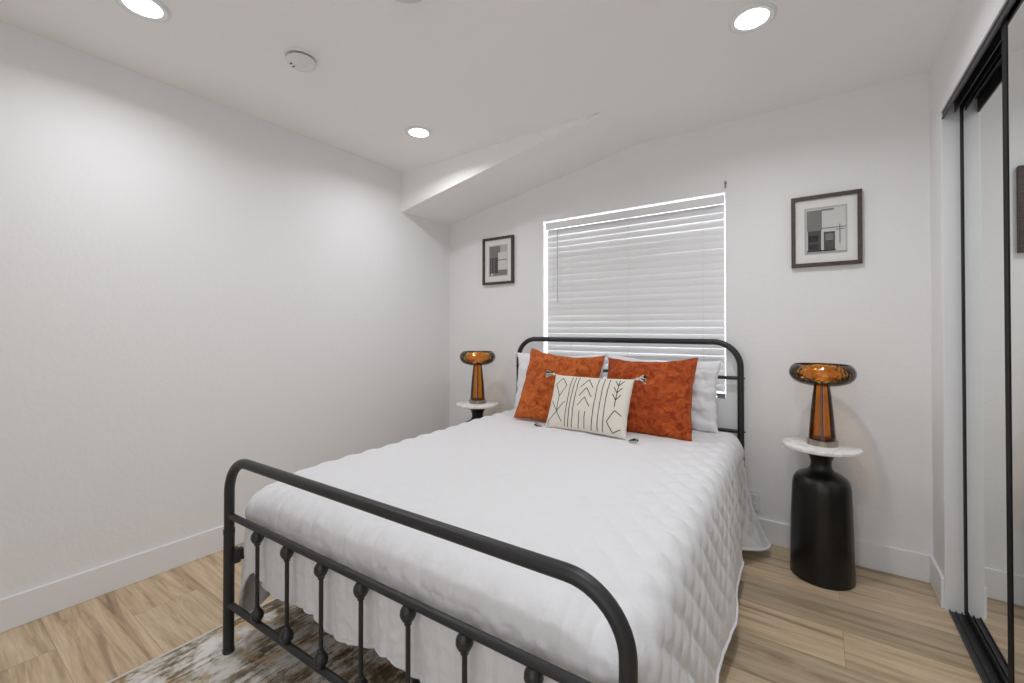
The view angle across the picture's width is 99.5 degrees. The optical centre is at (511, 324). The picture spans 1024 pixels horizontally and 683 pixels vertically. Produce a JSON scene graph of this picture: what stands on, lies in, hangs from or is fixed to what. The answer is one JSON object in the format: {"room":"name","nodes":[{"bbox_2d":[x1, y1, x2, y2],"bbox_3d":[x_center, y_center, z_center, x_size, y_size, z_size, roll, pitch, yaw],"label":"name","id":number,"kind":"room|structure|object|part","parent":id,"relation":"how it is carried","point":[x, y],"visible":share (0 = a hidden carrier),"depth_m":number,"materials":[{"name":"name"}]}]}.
{"room":"bedroom","nodes":[
{"label":"bedroom","id":0,"kind":"room"},
{"bbox_2d":[0,21,449,598],"bbox_3d":[-1.708,-0.040,2.316,0.120,2.540,4.150,0,-1,35],"label":"wall","id":1,"kind":"structure","parent":0,"point":[192,286],"depth_m":2.20,"materials":[{"name":"white paint"}]},
{"bbox_2d":[0,518,245,632],"bbox_3d":[-1.697,1.163,2.206,0.013,0.131,4.000,0,-1,35],"label":"baseboard","id":2,"kind":"structure","parent":1,"relation":"attached to","point":[16,610],"depth_m":1.98,"materials":[{"name":"white paint"}]},
{"bbox_2d":[0,0,960,224],"bbox_3d":[-0.061,-1.116,1.173,3.900,0.410,4.150,0,-1,35],"label":"ceiling","id":3,"kind":"structure","parent":0,"point":[515,97],"depth_m":2.04,"materials":[{"name":"white paint"}]},
{"bbox_2d":[115,0,171,21],"bbox_3d":[-1.405,-1.211,1.650,0.172,0.010,0.172,0,-1,35],"label":"recessed light","id":4,"kind":"object","parent":3,"relation":"in","point":[151,10],"visible":1,"depth_m":1.66,"materials":[{"name":"white plastic"}]},
{"bbox_2d":[284,47,317,71],"bbox_3d":[-0.955,-1.191,1.964,0.139,0.044,0.139,0,-1,35],"label":"smoke detector","id":5,"kind":"object","parent":3,"relation":"attached to","point":[300,59],"visible":1,"depth_m":1.93,"materials":[{"name":"white plastic"}]},
{"bbox_2d":[396,0,421,2],"bbox_3d":[-0.383,-1.199,1.533,0.184,0.037,0.184,0,-1,35],"label":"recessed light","id":6,"kind":"object","parent":3,"relation":"in","point":[402,1],"visible":1,"depth_m":1.59,"materials":[{"name":"white"}]},
{"bbox_2d":[405,126,432,138],"bbox_3d":[-0.584,-1.202,2.716,0.172,0.010,0.172,0,-1,35],"label":"recessed light","id":7,"kind":"object","parent":3,"relation":"in","point":[418,132],"visible":1,"depth_m":2.71,"materials":[{"name":"white plastic"}]},
{"bbox_2d":[728,2,776,33],"bbox_3d":[0.951,-1.211,1.718,0.172,0.010,0.172,0,-1,35],"label":"recessed light","id":8,"kind":"object","parent":3,"relation":"in","point":[752,17],"visible":1,"depth_m":1.71,"materials":[{"name":"white plastic"}]},
{"bbox_2d":[0,543,981,682],"bbox_3d":[-0.145,1.259,1.137,4.020,0.080,4.270,0,-1,35],"label":"floor","id":9,"kind":"structure","parent":0,"point":[887,628],"depth_m":1.73,"materials":[{"name":"brown wood"}]},
{"bbox_2d":[106,598,411,682],"bbox_3d":[-0.801,1.212,0.883,1.617,0.010,1.662,0,-1,35],"label":"area rug","id":10,"kind":"object","parent":9,"relation":"on","point":[256,658],"visible":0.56,"depth_m":1.57,"materials":[{"name":"grey carpet"}]},
{"bbox_2d":[456,400,498,421],"bbox_3d":[-0.264,0.918,3.317,0.326,0.640,0.326,0,-1,35],"label":"side table","id":11,"kind":"object","parent":9,"relation":"on","point":[477,410],"visible":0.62,"depth_m":3.26,"materials":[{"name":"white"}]},
{"bbox_2d":[460,351,494,403],"bbox_3d":[-0.264,0.402,3.321,0.274,0.393,0.274,0,-1,35],"label":"table lamp","id":12,"kind":"object","parent":11,"relation":"on","point":[477,396],"visible":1,"depth_m":3.28,"materials":[{"name":"orange glass"}]},
{"bbox_3d":[-0.264,0.439,3.321,0.112,0.268,0.112,0,-1,35],"label":"glass stem","id":13,"kind":"part","parent":12,"relation":"part of","materials":[{"name":"orange glass"}]},
{"bbox_3d":[-0.264,0.258,3.322,0.274,0.105,0.274,0,-1,35],"label":"lamp shade","id":14,"kind":"part","parent":12,"relation":"part of","materials":[{"name":"orange glass"}]},
{"bbox_2d":[222,337,745,682],"bbox_3d":[0.132,0.654,2.056,1.561,1.147,2.072,0,-1,33],"label":"bed","id":15,"kind":"object","parent":9,"relation":"on","point":[536,668],"visible":0.5,"depth_m":1.19,"materials":[{"name":"black metal"}]},
{"bbox_3d":[-1.054,0.987,1.613,0.036,0.430,0.036,0,-1,33],"label":"leg","id":16,"kind":"part","parent":15,"relation":"part of","materials":[{"name":"black metal"}]},
{"bbox_3d":[-0.484,0.866,2.455,0.024,0.040,1.986,0,-1,33],"label":"rail","id":17,"kind":"part","parent":15,"relation":"part of","materials":[{"name":"black metal"}]},
{"bbox_3d":[-0.883,0.741,1.505,0.042,0.051,0.042,0,-1,33],"label":"knob","id":18,"kind":"part","parent":15,"relation":"part of","materials":[{"name":"black metal"}]},
{"bbox_3d":[-0.883,1.003,1.502,0.042,0.051,0.042,0,-1,33],"label":"knob","id":19,"kind":"part","parent":15,"relation":"part of","materials":[{"name":"black metal"}]},
{"bbox_3d":[-0.729,1.002,1.402,0.042,0.051,0.042,0,-1,33],"label":"knob","id":20,"kind":"part","parent":15,"relation":"part of","materials":[{"name":"black metal"}]},
{"bbox_3d":[-0.729,0.740,1.404,0.042,0.051,0.042,0,-1,33],"label":"knob","id":21,"kind":"part","parent":15,"relation":"part of","materials":[{"name":"black metal"}]},
{"bbox_3d":[-0.420,1.033,1.202,1.490,0.024,0.024,0,-1,33],"label":"cross rail","id":22,"kind":"part","parent":15,"relation":"part of","materials":[{"name":"black metal"}]},
{"bbox_3d":[-0.574,1.001,1.302,0.042,0.051,0.042,0,-1,33],"label":"knob","id":23,"kind":"part","parent":15,"relation":"part of","materials":[{"name":"black metal"}]},
{"bbox_3d":[-0.574,0.739,1.304,0.042,0.051,0.042,0,-1,33],"label":"knob","id":24,"kind":"part","parent":15,"relation":"part of","materials":[{"name":"black metal"}]},
{"bbox_3d":[-0.419,0.738,1.203,0.042,0.051,0.042,0,-1,33],"label":"knob","id":25,"kind":"part","parent":15,"relation":"part of","materials":[{"name":"black metal"}]},
{"bbox_3d":[-0.419,1.000,1.201,0.042,0.051,0.042,0,-1,33],"label":"knob","id":26,"kind":"part","parent":15,"relation":"part of","materials":[{"name":"black metal"}]},
{"bbox_3d":[-0.264,0.738,1.103,0.042,0.051,0.042,0,-1,33],"label":"knob","id":27,"kind":"part","parent":15,"relation":"part of","materials":[{"name":"black metal"}]},
{"bbox_3d":[-0.420,0.706,1.204,1.490,0.024,0.024,0,-1,33],"label":"cross rail","id":28,"kind":"part","parent":15,"relation":"part of","materials":[{"name":"black metal"}]},
{"bbox_3d":[-0.303,1.044,1.382,0.028,0.336,0.028,0,-1,33],"label":"leg","id":29,"kind":"part","parent":15,"relation":"part of","materials":[{"name":"black metal"}]},
{"bbox_3d":[-0.110,0.737,1.002,0.042,0.051,0.042,0,-1,33],"label":"knob","id":30,"kind":"part","parent":15,"relation":"part of","materials":[{"name":"black metal"}]},
{"bbox_3d":[0.045,0.736,0.902,0.042,0.051,0.042,0,-1,33],"label":"knob","id":31,"kind":"part","parent":15,"relation":"part of","materials":[{"name":"black metal"}]},
{"bbox_3d":[0.685,0.313,2.911,1.490,0.021,0.021,0,-1,33],"label":"cross rail","id":32,"kind":"part","parent":15,"relation":"part of","materials":[{"name":"black metal"}]},
{"bbox_3d":[0.685,0.621,2.908,1.490,0.021,0.021,0,-1,33],"label":"cross rail","id":33,"kind":"part","parent":15,"relation":"part of","materials":[{"name":"black metal"}]},
{"bbox_3d":[0.127,0.742,2.047,1.400,0.208,1.850,0,-1,33],"label":"mattress","id":34,"kind":"object","parent":15,"relation":"on","visible":0},
{"bbox_2d":[239,409,770,682],"bbox_3d":[0.141,0.877,2.001,1.742,0.606,1.902,0,-1,33],"label":"quilt","id":35,"kind":"object","parent":34,"relation":"on","point":[664,524],"visible":0.89,"depth_m":1.32,"materials":[{"name":"white fabric"}]},
{"bbox_2d":[514,348,604,420],"bbox_3d":[0.287,0.385,2.675,0.526,0.468,0.242,0,-1,30],"label":"throw cushion","id":36,"kind":"object","parent":35,"relation":"on","point":[535,400],"visible":0.6,"depth_m":2.65,"materials":[{"name":"orange fabric"}]},
{"bbox_2d":[514,352,605,408],"bbox_3d":[0.314,0.398,2.988,0.693,0.417,0.185,0,-1,35],"label":"bed pillow","id":37,"kind":"object","parent":35,"relation":"on","point":[523,358],"visible":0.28,"depth_m":3.10,"materials":[{"name":"white fabric"}]},
{"bbox_2d":[534,369,646,441],"bbox_3d":[0.414,0.428,2.380,0.636,0.336,0.172,0,-1,39],"label":"lumbar cushion","id":38,"kind":"object","parent":35,"relation":"on","point":[585,404],"visible":0.99,"depth_m":2.32,"materials":[{"name":"beige fabric"}]},
{"bbox_2d":[607,357,697,441],"bbox_3d":[0.756,0.401,2.449,0.532,0.433,0.290,0,-1,32],"label":"throw cushion","id":39,"kind":"object","parent":35,"relation":"on","point":[661,406],"visible":0.71,"depth_m":2.35,"materials":[{"name":"orange fabric"}]},
{"bbox_2d":[607,353,721,433],"bbox_3d":[0.888,0.399,2.624,0.692,0.427,0.194,0,-1,37],"label":"bed pillow","id":40,"kind":"object","parent":35,"relation":"on","point":[703,410],"visible":0.33,"depth_m":2.44,"materials":[{"name":"white fabric"}]},
{"bbox_2d":[782,436,863,590],"bbox_3d":[1.518,0.908,2.128,0.326,0.640,0.326,0,-1,35],"label":"side table","id":41,"kind":"object","parent":9,"relation":"on","point":[822,540],"visible":0.94,"depth_m":2.03,"materials":[{"name":"black"}]},
{"bbox_2d":[789,363,856,447],"bbox_3d":[1.522,0.392,2.130,0.274,0.393,0.274,0,-1,35],"label":"table lamp","id":42,"kind":"object","parent":41,"relation":"on","point":[822,433],"visible":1,"depth_m":2.09,"materials":[{"name":"orange glass"}]},
{"bbox_3d":[1.522,0.428,2.130,0.112,0.268,0.112,0,-1,35],"label":"glass stem","id":43,"kind":"part","parent":42,"relation":"part of","materials":[{"name":"orange glass"}]},
{"bbox_3d":[1.522,0.247,2.131,0.274,0.105,0.274,0,-1,35],"label":"lamp shade","id":44,"kind":"part","parent":42,"relation":"part of","materials":[{"name":"orange glass"}]},
{"bbox_2d":[449,72,932,555],"bbox_3d":[1.085,-0.036,2.802,3.900,2.540,0.150,0,-1,35],"label":"wall","id":45,"kind":"structure","parent":0,"point":[873,316],"depth_m":2.39,"materials":[{"name":"white paint"}]},
{"bbox_2d":[482,235,513,284],"bbox_3d":[-0.114,-0.523,3.537,0.310,0.384,0.024,0,-1,35],"label":"framed picture","id":46,"kind":"object","parent":45,"relation":"attached to","point":[497,252],"visible":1,"depth_m":3.54,"materials":[{"name":"brown wood"}]},
{"bbox_2d":[489,244,507,276],"bbox_3d":[-0.114,-0.523,3.538,0.190,0.254,0.002,0,-1,35],"label":"print","id":47,"kind":"object","parent":46,"relation":"attached to","point":[498,253],"depth_m":3.53,"materials":[{"name":"grey paper"}]},
{"bbox_2d":[552,196,725,396],"bbox_3d":[0.817,-0.172,3.034,1.264,1.235,0.040,0,-1,35],"label":"window","id":48,"kind":"structure","parent":45,"relation":"in","point":[724,196],"depth_m":2.66,"materials":[{"name":"white paint"}]},
{"bbox_2d":[546,195,725,398],"bbox_3d":[0.777,-0.161,2.961,1.237,1.227,0.067,0,-1,35],"label":"window blind","id":49,"kind":"object","parent":48,"relation":"attached to","point":[662,275],"visible":0.83,"depth_m":2.90,"materials":[{"name":"white plastic"}]},
{"bbox_3d":[0.312,-0.477,3.257,0.002,0.500,0.005,0,-1,-10],"label":"pull cord","id":50,"kind":"part","parent":49,"relation":"part of","materials":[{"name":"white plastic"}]},
{"bbox_3d":[0.786,-0.149,2.925,0.002,1.142,0.002,0,-1,5],"label":"ladder cord","id":51,"kind":"part","parent":49,"relation":"part of","materials":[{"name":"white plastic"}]},
{"bbox_2d":[748,489,760,511],"bbox_3d":[1.386,1.009,2.485,0.072,0.116,0.010,0,-1,35],"label":"wall outlet","id":52,"kind":"object","parent":45,"relation":"attached to","point":[755,495],"visible":0.66,"depth_m":2.48,"materials":[{"name":"white plastic"}]},
{"bbox_2d":[750,493,756,499],"bbox_3d":[1.385,0.985,2.483,0.034,0.030,0.003,0,-1,35],"label":"socket","id":53,"kind":"object","parent":52,"relation":"attached to","point":[753,495],"depth_m":2.48,"materials":[{"name":"grey plastic"}]},
{"bbox_2d":[791,188,862,267],"bbox_3d":[1.659,-0.502,2.296,0.304,0.380,0.024,0,-1,35],"label":"framed picture","id":54,"kind":"object","parent":45,"relation":"attached to","point":[826,229],"visible":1,"depth_m":2.29,"materials":[{"name":"white paper"}]},
{"bbox_2d":[804,204,846,254],"bbox_3d":[1.660,-0.502,2.296,0.184,0.250,0.003,0,-1,35],"label":"print","id":55,"kind":"object","parent":54,"relation":"attached to","point":[825,225],"depth_m":2.30,"materials":[{"name":"grey paper"}]},
{"bbox_2d":[758,518,929,582],"bbox_3d":[0.719,1.170,2.948,3.094,0.131,0.013,0,-1,35],"label":"baseboard","id":56,"kind":"structure","parent":45,"relation":"attached to","point":[888,559],"depth_m":2.16,"materials":[{"name":"white paint"}]},
{"bbox_2d":[929,0,997,575],"bbox_3d":[1.174,-0.059,0.207,0.780,2.540,4.000,0,-1,35],"label":"wall","id":57,"kind":"structure","parent":0,"point":[970,17],"depth_m":1.94,"materials":[{"name":"white paint"}]},
{"bbox_2d":[930,555,944,607],"bbox_3d":[0.849,1.147,0.424,0.013,0.131,4.000,0,-1,35],"label":"baseboard","id":58,"kind":"structure","parent":57,"relation":"attached to","point":[936,576],"depth_m":1.93,"materials":[{"name":"white paint"}]},
{"bbox_2d":[939,0,1007,614],"bbox_3d":[1.242,0.124,0.840,0.176,2.184,2.418,0,-1,35],"label":"door frame","id":59,"kind":"structure","parent":57,"relation":"attached to","point":[950,125],"depth_m":1.85,"materials":[{"name":"white paint"}]},
{"bbox_2d":[949,609,1000,682],"bbox_3d":[1.215,1.211,0.850,0.082,0.012,2.390,0,-1,35],"label":"door track","id":60,"kind":"object","parent":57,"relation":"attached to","point":[979,658],"depth_m":1.62,"materials":[{"name":"black metal"}]},
{"bbox_2d":[942,0,1015,118],"bbox_3d":[1.215,-0.929,0.868,0.101,0.064,2.390,0,-1,35],"label":"trim","id":61,"kind":"structure","parent":57,"relation":"attached to","point":[993,39],"depth_m":1.51,"materials":[{"name":"black metal"}]},
{"bbox_2d":[960,41,1007,682],"bbox_3d":[1.534,0.137,1.291,0.018,2.144,1.312,0,-1,35],"label":"door","id":62,"kind":"structure","parent":57,"relation":"in","point":[981,130],"depth_m":1.59,"materials":[{"name":"black"}]},
{"bbox_2d":[1001,0,1023,682],"bbox_3d":[1.101,0.132,0.751,0.018,2.144,1.310,0,-1,35],"label":"door","id":63,"kind":"structure","parent":57,"relation":"in","point":[1012,27],"depth_m":1.23,"materials":[{"name":"black"}]},
{"bbox_3d":[1.101,0.132,0.751,0.018,2.144,1.310,0,-1,35],"label":"frame","id":64,"kind":"part","parent":63,"relation":"part of","materials":[{"name":"black metal"}]}
]}

